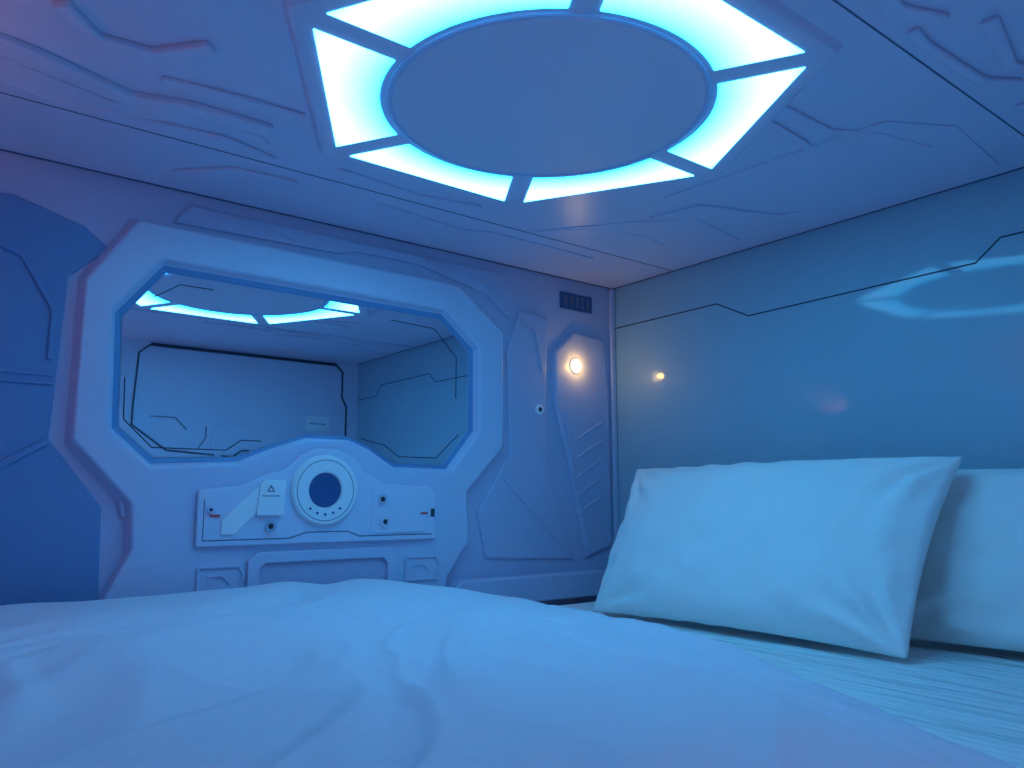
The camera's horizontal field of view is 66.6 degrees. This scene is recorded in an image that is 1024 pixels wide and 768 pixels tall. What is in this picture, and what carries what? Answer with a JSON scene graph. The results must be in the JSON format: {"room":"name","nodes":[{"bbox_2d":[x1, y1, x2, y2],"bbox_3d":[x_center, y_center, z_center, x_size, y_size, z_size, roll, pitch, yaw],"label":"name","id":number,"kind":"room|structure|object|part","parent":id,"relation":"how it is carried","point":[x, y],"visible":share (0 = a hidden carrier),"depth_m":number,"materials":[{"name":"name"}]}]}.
{"room":"hotel room","nodes":[
{"label":"hotel room","id":0,"kind":"room"},
{"bbox_2d":[0,150,612,605],"bbox_3d":[-0.539,0.295,1.761,2.230,1.400,0.046,6,-11,-37],"label":"wall","id":1,"kind":"structure","parent":0,"point":[61,531],"depth_m":1.53,"materials":[{"name":"plastic"}]},
{"bbox_2d":[0,439,49,468],"bbox_3d":[-0.990,0.178,1.393,0.274,0.174,0.010,6,-11,-37],"label":"bar","id":2,"kind":"object","parent":1,"relation":"attached to","point":[43,443],"visible":1,"depth_m":1.46,"materials":[{"name":"plastic"}]},
{"bbox_2d":[0,378,52,384],"bbox_3d":[-1.110,-0.026,1.332,0.570,0.006,0.006,6,-11,-37],"label":"bar","id":3,"kind":"object","parent":1,"relation":"attached to","point":[1,379],"depth_m":1.47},
{"bbox_2d":[0,369,53,376],"bbox_3d":[-1.110,-0.043,1.334,0.570,0.006,0.006,6,-11,-37],"label":"bar","id":4,"kind":"object","parent":1,"relation":"attached to","point":[1,370],"depth_m":1.48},
{"bbox_2d":[0,241,56,359],"bbox_3d":[-0.973,-0.181,1.460,0.216,0.254,0.008,6,-11,-37],"label":"bar","id":5,"kind":"object","parent":1,"relation":"attached to","point":[20,253],"visible":1,"depth_m":1.50,"materials":[{"name":"plastic"}]},
{"bbox_3d":[-1.085,0.045,1.346,0.720,0.855,0.007,6,-11,-37],"label":"deep panel","id":6,"kind":"part","parent":1,"relation":"part of","materials":[{"name":"plastic"}]},
{"bbox_2d":[118,499,125,516],"bbox_3d":[-0.793,0.212,1.546,0.057,0.103,0.013,6,-11,-37],"label":"bar","id":7,"kind":"object","parent":1,"relation":"attached to","point":[122,513],"visible":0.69,"depth_m":1.55,"materials":[{"name":"plastic"}]},
{"bbox_2d":[214,215,295,240],"bbox_3d":[-0.588,-0.355,1.790,0.191,0.022,0.013,6,-11,-37],"label":"bar","id":8,"kind":"object","parent":1,"relation":"attached to","point":[215,216],"visible":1,"depth_m":1.78,"materials":[{"name":"plastic"}]},
{"bbox_2d":[64,219,502,599],"bbox_3d":[-0.441,0.116,1.823,1.052,0.858,0.030,6,-11,-37],"label":"mirror","id":9,"kind":"object","parent":1,"relation":"attached to","point":[199,361],"visible":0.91,"depth_m":1.74,"materials":[{"name":"plastic"}]},
{"bbox_3d":[-0.460,-0.011,1.842,0.856,0.390,0.004,6,-11,-37],"label":"glass","id":10,"kind":"part","parent":9,"relation":"part of","materials":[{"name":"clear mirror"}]},
{"bbox_2d":[194,448,434,546],"bbox_3d":[-0.419,0.255,1.784,0.578,0.213,0.025,6,-11,-37],"label":"control console","id":11,"kind":"object","parent":9,"relation":"attached to","point":[324,495],"visible":1,"depth_m":1.76,"materials":[{"name":"plastic"}]},
{"bbox_2d":[207,506,214,512],"bbox_3d":[-0.625,0.261,1.617,0.014,0.014,0.009,6,-11,-37],"label":"socket","id":12,"kind":"object","parent":11,"relation":"attached to","point":[210,509],"depth_m":1.62,"materials":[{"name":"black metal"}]},
{"bbox_2d":[264,521,275,531],"bbox_3d":[-0.524,0.308,1.689,0.024,0.024,0.009,6,-11,-37],"label":"socket","id":13,"kind":"object","parent":11,"relation":"attached to","point":[269,526],"depth_m":1.69,"materials":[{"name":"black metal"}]},
{"bbox_3d":[-0.427,0.240,1.776,0.079,0.079,0.007,6,-11,-37],"label":"knob","id":14,"kind":"part","parent":11,"relation":"part of","materials":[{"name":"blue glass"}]},
{"bbox_3d":[-0.270,0.312,1.890,0.155,0.095,0.004,6,-11,-37],"label":"raised plate","id":15,"kind":"part","parent":11,"relation":"part of","materials":[{"name":"plastic"}]},
{"bbox_2d":[195,547,439,590],"bbox_3d":[-0.411,0.455,1.769,0.591,0.157,0.011,6,-11,-37],"label":"wall panel","id":16,"kind":"object","parent":9,"relation":"attached to","point":[323,566],"visible":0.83,"depth_m":1.76,"materials":[{"name":"plastic"}]},
{"bbox_2d":[175,206,514,318],"bbox_3d":[-0.360,-0.287,1.960,0.928,0.129,0.009,6,-11,-37],"label":"plate","id":17,"kind":"object","parent":1,"relation":"attached to","point":[501,295],"visible":1,"depth_m":1.92,"materials":[{"name":"plastic"}]},
{"bbox_2d":[426,259,493,289],"bbox_3d":[-0.141,-0.297,2.130,0.221,0.047,0.013,6,-11,-37],"label":"bar","id":18,"kind":"object","parent":1,"relation":"attached to","point":[427,260],"visible":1,"depth_m":2.13,"materials":[{"name":"plastic"}]},
{"bbox_2d":[476,310,573,558],"bbox_3d":[0.043,0.141,2.212,0.344,0.714,0.009,6,-11,-37],"label":"plate","id":19,"kind":"object","parent":1,"relation":"attached to","point":[508,529],"visible":1,"depth_m":2.20,"materials":[{"name":"plastic"}]},
{"bbox_2d":[535,404,543,414],"bbox_3d":[0.079,0.073,2.241,0.030,0.030,0.008,6,-11,-37],"label":"switch","id":20,"kind":"object","parent":19,"relation":"attached to","point":[539,409],"visible":1,"depth_m":2.24,"materials":[{"name":"white plastic"}]},
{"bbox_2d":[447,569,604,601],"bbox_3d":[0.078,0.562,2.154,0.590,0.072,0.046,6,-11,-37],"label":"ledge","id":21,"kind":"object","parent":1,"relation":"attached to","point":[539,587],"visible":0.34,"depth_m":2.13,"materials":[{"name":"plastic"}]},
{"bbox_2d":[514,320,543,371],"bbox_3d":[0.049,-0.108,2.252,0.103,0.143,0.012,6,-11,-37],"label":"bar","id":22,"kind":"object","parent":1,"relation":"attached to","point":[517,321],"visible":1,"depth_m":2.27,"materials":[{"name":"plastic"}]},
{"bbox_2d":[504,478,570,553],"bbox_3d":[0.072,0.375,2.198,0.244,0.215,0.013,6,-11,-37],"label":"bar","id":23,"kind":"object","parent":1,"relation":"attached to","point":[506,481],"visible":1,"depth_m":2.19,"materials":[{"name":"plastic"}]},
{"bbox_2d":[560,291,591,313],"bbox_3d":[0.197,-0.249,2.390,0.129,0.052,0.008,6,-11,-37],"label":"air vent","id":24,"kind":"object","parent":1,"relation":"in","point":[570,301],"visible":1,"depth_m":2.38,"materials":[{"name":"blue plastic"}]},
{"bbox_2d":[565,408,589,545],"bbox_3d":[0.189,0.274,2.302,0.094,0.401,0.016,6,-11,-37],"label":"bar","id":25,"kind":"object","parent":1,"relation":"attached to","point":[571,472],"visible":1,"depth_m":2.29,"materials":[{"name":"plastic"}]},
{"bbox_2d":[552,331,611,557],"bbox_3d":[0.211,0.176,2.336,0.227,0.676,0.013,6,-11,-37],"label":"plate","id":26,"kind":"object","parent":1,"relation":"attached to","point":[584,394],"visible":1,"depth_m":2.34,"materials":[{"name":"plastic"}]},
{"bbox_2d":[569,358,581,373],"bbox_3d":[0.192,-0.054,2.344,0.048,0.048,0.022,6,-11,-37],"label":"reading lamp","id":27,"kind":"object","parent":26,"relation":"attached to","point":[575,365],"visible":1,"depth_m":2.34,"materials":[{"name":"white glass"}]},
{"bbox_3d":[0.192,-0.054,2.344,0.036,0.036,0.022,6,-11,-37],"label":"bulb","id":28,"kind":"part","parent":27,"relation":"part of","materials":[{"name":"beige glass"}]},
{"bbox_2d":[577,423,601,439],"bbox_3d":[0.231,0.143,2.354,0.102,0.059,0.016,6,-11,-37],"label":"bar","id":29,"kind":"object","parent":1,"relation":"attached to","point":[599,424],"visible":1,"depth_m":2.35,"materials":[{"name":"plastic"}]},
{"bbox_2d":[576,495,602,514],"bbox_3d":[0.231,0.360,2.322,0.102,0.059,0.016,6,-11,-37],"label":"bar","id":30,"kind":"object","parent":1,"relation":"attached to","point":[600,497],"visible":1,"depth_m":2.31,"materials":[{"name":"plastic"}]},
{"bbox_2d":[578,440,601,458],"bbox_3d":[0.231,0.197,2.346,0.102,0.059,0.016,6,-11,-37],"label":"bar","id":31,"kind":"object","parent":1,"relation":"attached to","point":[596,444],"visible":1,"depth_m":2.34,"materials":[{"name":"plastic"}]},
{"bbox_2d":[578,459,602,477],"bbox_3d":[0.231,0.252,2.338,0.102,0.059,0.016,6,-11,-37],"label":"bar","id":32,"kind":"object","parent":1,"relation":"attached to","point":[600,460],"visible":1,"depth_m":2.33,"materials":[{"name":"plastic"}]},
{"bbox_2d":[579,477,602,495],"bbox_3d":[0.231,0.306,2.330,0.102,0.059,0.016,6,-11,-37],"label":"bar","id":33,"kind":"object","parent":1,"relation":"attached to","point":[599,479],"visible":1,"depth_m":2.32,"materials":[{"name":"plastic"}]},
{"bbox_2d":[608,289,618,543],"bbox_3d":[0.317,0.167,2.419,0.018,0.947,0.012,6,-11,-37],"label":"trim","id":34,"kind":"structure","parent":1,"relation":"attached to","point":[615,504],"depth_m":2.42,"materials":[{"name":"plastic"}]},
{"bbox_2d":[0,0,1023,288],"bbox_3d":[0.019,-0.522,1.152,2.230,0.040,1.870,6,-11,-37],"label":"ceiling","id":35,"kind":"structure","parent":0,"point":[870,81],"depth_m":1.39,"materials":[{"name":"plastic"}]},
{"bbox_2d":[0,78,119,116],"bbox_3d":[-0.779,-0.480,1.278,0.253,0.009,0.033,8,-12,-44],"label":"bar","id":36,"kind":"object","parent":35,"relation":"attached to","point":[3,81],"visible":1,"depth_m":1.30,"materials":[{"name":"plastic"}]},
{"bbox_2d":[52,1,215,61],"bbox_3d":[-0.545,-0.500,1.131,0.212,0.012,0.086,5,-10,-31],"label":"bar","id":37,"kind":"object","parent":35,"relation":"attached to","point":[66,10],"visible":1,"depth_m":1.14,"materials":[{"name":"plastic"}]},
{"bbox_2d":[0,56,269,144],"bbox_3d":[-0.665,-0.474,1.332,0.501,0.005,0.107,7,-11,-41],"label":"plate","id":38,"kind":"object","parent":35,"relation":"attached to","point":[11,71],"visible":0.8,"depth_m":1.30,"materials":[{"name":"plastic"}]},
{"bbox_2d":[0,32,272,136],"bbox_3d":[-0.612,-0.476,1.286,0.431,0.014,0.084,8,-11,-42],"label":"bar","id":39,"kind":"object","parent":35,"relation":"attached to","point":[12,46],"visible":1,"depth_m":1.28,"materials":[{"name":"plastic"}]},
{"bbox_2d":[120,114,275,160],"bbox_3d":[-0.565,-0.457,1.436,0.281,0.009,0.039,7,-11,-39],"label":"bar","id":40,"kind":"object","parent":35,"relation":"attached to","point":[162,124],"visible":1,"depth_m":1.42,"materials":[{"name":"plastic"}]},
{"bbox_2d":[161,75,305,118],"bbox_3d":[-0.458,-0.477,1.300,0.234,0.009,0.019,5,-10,-32],"label":"bar","id":41,"kind":"object","parent":35,"relation":"attached to","point":[165,79],"visible":1,"depth_m":1.29,"materials":[{"name":"plastic"}]},
{"bbox_2d":[172,166,297,186],"bbox_3d":[-0.569,-0.432,1.604,0.248,0.009,0.063,2,-9,-13],"label":"bar","id":42,"kind":"object","parent":35,"relation":"attached to","point":[228,169],"visible":1,"depth_m":1.59,"materials":[{"name":"plastic"}]},
{"bbox_2d":[0,149,611,288],"bbox_3d":[-0.525,-0.399,1.847,2.142,0.002,0.006,6,-11,-37],"label":"seam","id":43,"kind":"object","parent":35,"relation":"attached to","point":[0,149],"visible":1,"depth_m":1.81,"materials":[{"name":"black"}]},
{"bbox_2d":[0,92,671,270],"bbox_3d":[-0.372,-0.429,1.651,2.142,0.002,0.003,6,-11,-37],"label":"seam","id":44,"kind":"object","parent":35,"relation":"attached to","point":[0,92],"visible":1,"depth_m":1.59,"materials":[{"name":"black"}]},
{"bbox_2d":[338,168,481,207],"bbox_3d":[-0.219,-0.420,1.696,0.351,0.006,0.035,6,-10,-36],"label":"bar","id":45,"kind":"object","parent":35,"relation":"attached to","point":[339,169],"visible":1,"depth_m":1.69,"materials":[{"name":"plastic"}]},
{"bbox_2d":[375,202,593,259],"bbox_3d":[-0.051,-0.377,1.984,0.673,0.006,0.042,6,-11,-37],"label":"bar","id":46,"kind":"object","parent":35,"relation":"attached to","point":[377,203],"visible":1,"depth_m":1.95,"materials":[{"name":"plastic"}]},
{"bbox_2d":[282,0,843,207],"bbox_3d":[0.060,-0.470,1.330,0.934,0.015,0.810,6,-11,-37],"label":"ceiling light","id":47,"kind":"object","parent":35,"relation":"attached to","point":[507,103],"depth_m":1.25,"materials":[{"name":"white plastic"}]},
{"bbox_2d":[564,228,666,246],"bbox_3d":[0.279,-0.378,1.979,0.310,0.006,0.058,4,-9,-24],"label":"bar","id":48,"kind":"object","parent":35,"relation":"attached to","point":[646,237],"visible":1,"depth_m":1.95,"materials":[{"name":"plastic"}]},
{"bbox_2d":[533,218,740,265],"bbox_3d":[0.333,-0.379,1.977,0.469,0.004,0.310,6,-11,-37],"label":"plate","id":49,"kind":"object","parent":35,"relation":"attached to","point":[683,238],"visible":1,"depth_m":2.00,"materials":[{"name":"plastic"}]},
{"bbox_2d":[650,204,838,219],"bbox_3d":[0.539,-0.402,1.813,0.425,0.007,0.087,0,-8,3],"label":"bar","id":50,"kind":"object","parent":35,"relation":"attached to","point":[699,205],"visible":1,"depth_m":1.81,"materials":[{"name":"plastic"}]},
{"bbox_2d":[768,120,809,158],"bbox_3d":[0.518,-0.456,1.444,0.033,0.007,0.206,-7,-11,39],"label":"bar","id":51,"kind":"object","parent":35,"relation":"attached to","point":[773,124],"visible":0.97,"depth_m":1.44,"materials":[{"name":"plastic"}]},
{"bbox_2d":[613,167,1023,288],"bbox_3d":[0.865,-0.406,1.798,0.005,0.002,1.782,6,-11,-37],"label":"seam","id":52,"kind":"object","parent":35,"relation":"attached to","point":[1021,167],"visible":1,"depth_m":1.88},
{"bbox_2d":[664,121,998,211],"bbox_3d":[0.664,-0.429,1.642,0.400,0.004,0.549,6,-11,-37],"label":"plate","id":53,"kind":"object","parent":35,"relation":"attached to","point":[843,172],"visible":1,"depth_m":1.59,"materials":[{"name":"plastic"}]},
{"bbox_2d":[781,105,932,149],"bbox_3d":[0.608,-0.461,1.416,0.403,0.007,0.050,4,-9,-26],"label":"bar","id":54,"kind":"object","parent":35,"relation":"attached to","point":[788,110],"visible":0.91,"depth_m":1.42,"materials":[{"name":"plastic"}]},
{"bbox_2d":[876,0,949,26],"bbox_3d":[0.495,-0.517,1.026,0.256,0.009,0.054,6,-11,-37],"label":"bar","id":55,"kind":"object","parent":35,"relation":"attached to","point":[896,9],"visible":1,"depth_m":1.07,"materials":[{"name":"plastic"}]},
{"bbox_2d":[832,0,1023,136],"bbox_3d":[0.223,-0.541,0.889,2.142,0.002,0.003,6,-11,-37],"label":"seam","id":56,"kind":"object","parent":35,"relation":"attached to","point":[835,1],"visible":1,"depth_m":1.20,"materials":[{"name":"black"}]},
{"bbox_2d":[907,27,1022,86],"bbox_3d":[0.687,-0.492,1.195,0.286,0.009,0.043,5,-10,-30],"label":"bar","id":57,"kind":"object","parent":35,"relation":"attached to","point":[916,34],"visible":1,"depth_m":1.19,"materials":[{"name":"plastic"}]},
{"bbox_2d":[982,16,1023,74],"bbox_3d":[0.815,-0.488,1.220,0.401,0.009,0.052,6,-11,-37],"label":"bar","id":58,"kind":"object","parent":35,"relation":"attached to","point":[993,27],"visible":1,"depth_m":1.14,"materials":[{"name":"plastic"}]},
{"bbox_2d":[613,168,1023,526],"bbox_3d":[0.897,0.285,1.694,0.040,1.400,1.830,6,-11,-37],"label":"wall","id":59,"kind":"structure","parent":0,"point":[932,365],"depth_m":1.86,"materials":[{"name":"white plastic"}]},
{"bbox_2d":[615,231,1023,328],"bbox_3d":[0.869,-0.253,1.777,0.002,0.056,1.781,6,-11,-37],"label":"decorative piece","id":60,"kind":"object","parent":59,"relation":"attached to","point":[999,238],"visible":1,"depth_m":1.86,"materials":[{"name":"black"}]},
{"bbox_3d":[0.019,0.902,0.942,2.230,0.040,1.870,6,-11,-37],"label":"floor","id":61,"kind":"structure","parent":0,"visible":0},
{"bbox_2d":[559,602,1023,767],"bbox_3d":[0.034,0.656,0.958,2.130,0.452,1.720,6,-11,-37],"label":"bed","id":62,"kind":"object","parent":61,"relation":"on","point":[972,697],"visible":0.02,"depth_m":1.25,"materials":[{"name":"fabric"}]},
{"bbox_2d":[0,579,1015,767],"bbox_3d":[-0.163,0.347,0.847,1.609,0.126,1.695,6,-11,-37],"label":"duvet","id":63,"kind":"object","parent":62,"relation":"on","point":[353,673],"visible":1,"depth_m":0.72,"materials":[{"name":"white fabric"}]},
{"bbox_2d":[592,456,963,658],"bbox_3d":[0.516,0.351,1.739,0.267,0.359,0.848,6,-11,-37],"label":"pillow","id":64,"kind":"object","parent":62,"relation":"on","point":[833,552],"visible":1,"depth_m":1.59,"materials":[{"name":"white fabric"}]},
{"bbox_2d":[910,468,1023,651],"bbox_3d":[1.010,0.301,1.327,0.162,0.338,0.781,6,-11,-37],"label":"pillow","id":65,"kind":"object","parent":62,"relation":"on","point":[970,592],"visible":0.61,"depth_m":1.45,"materials":[{"name":"white fabric"}]}
]}

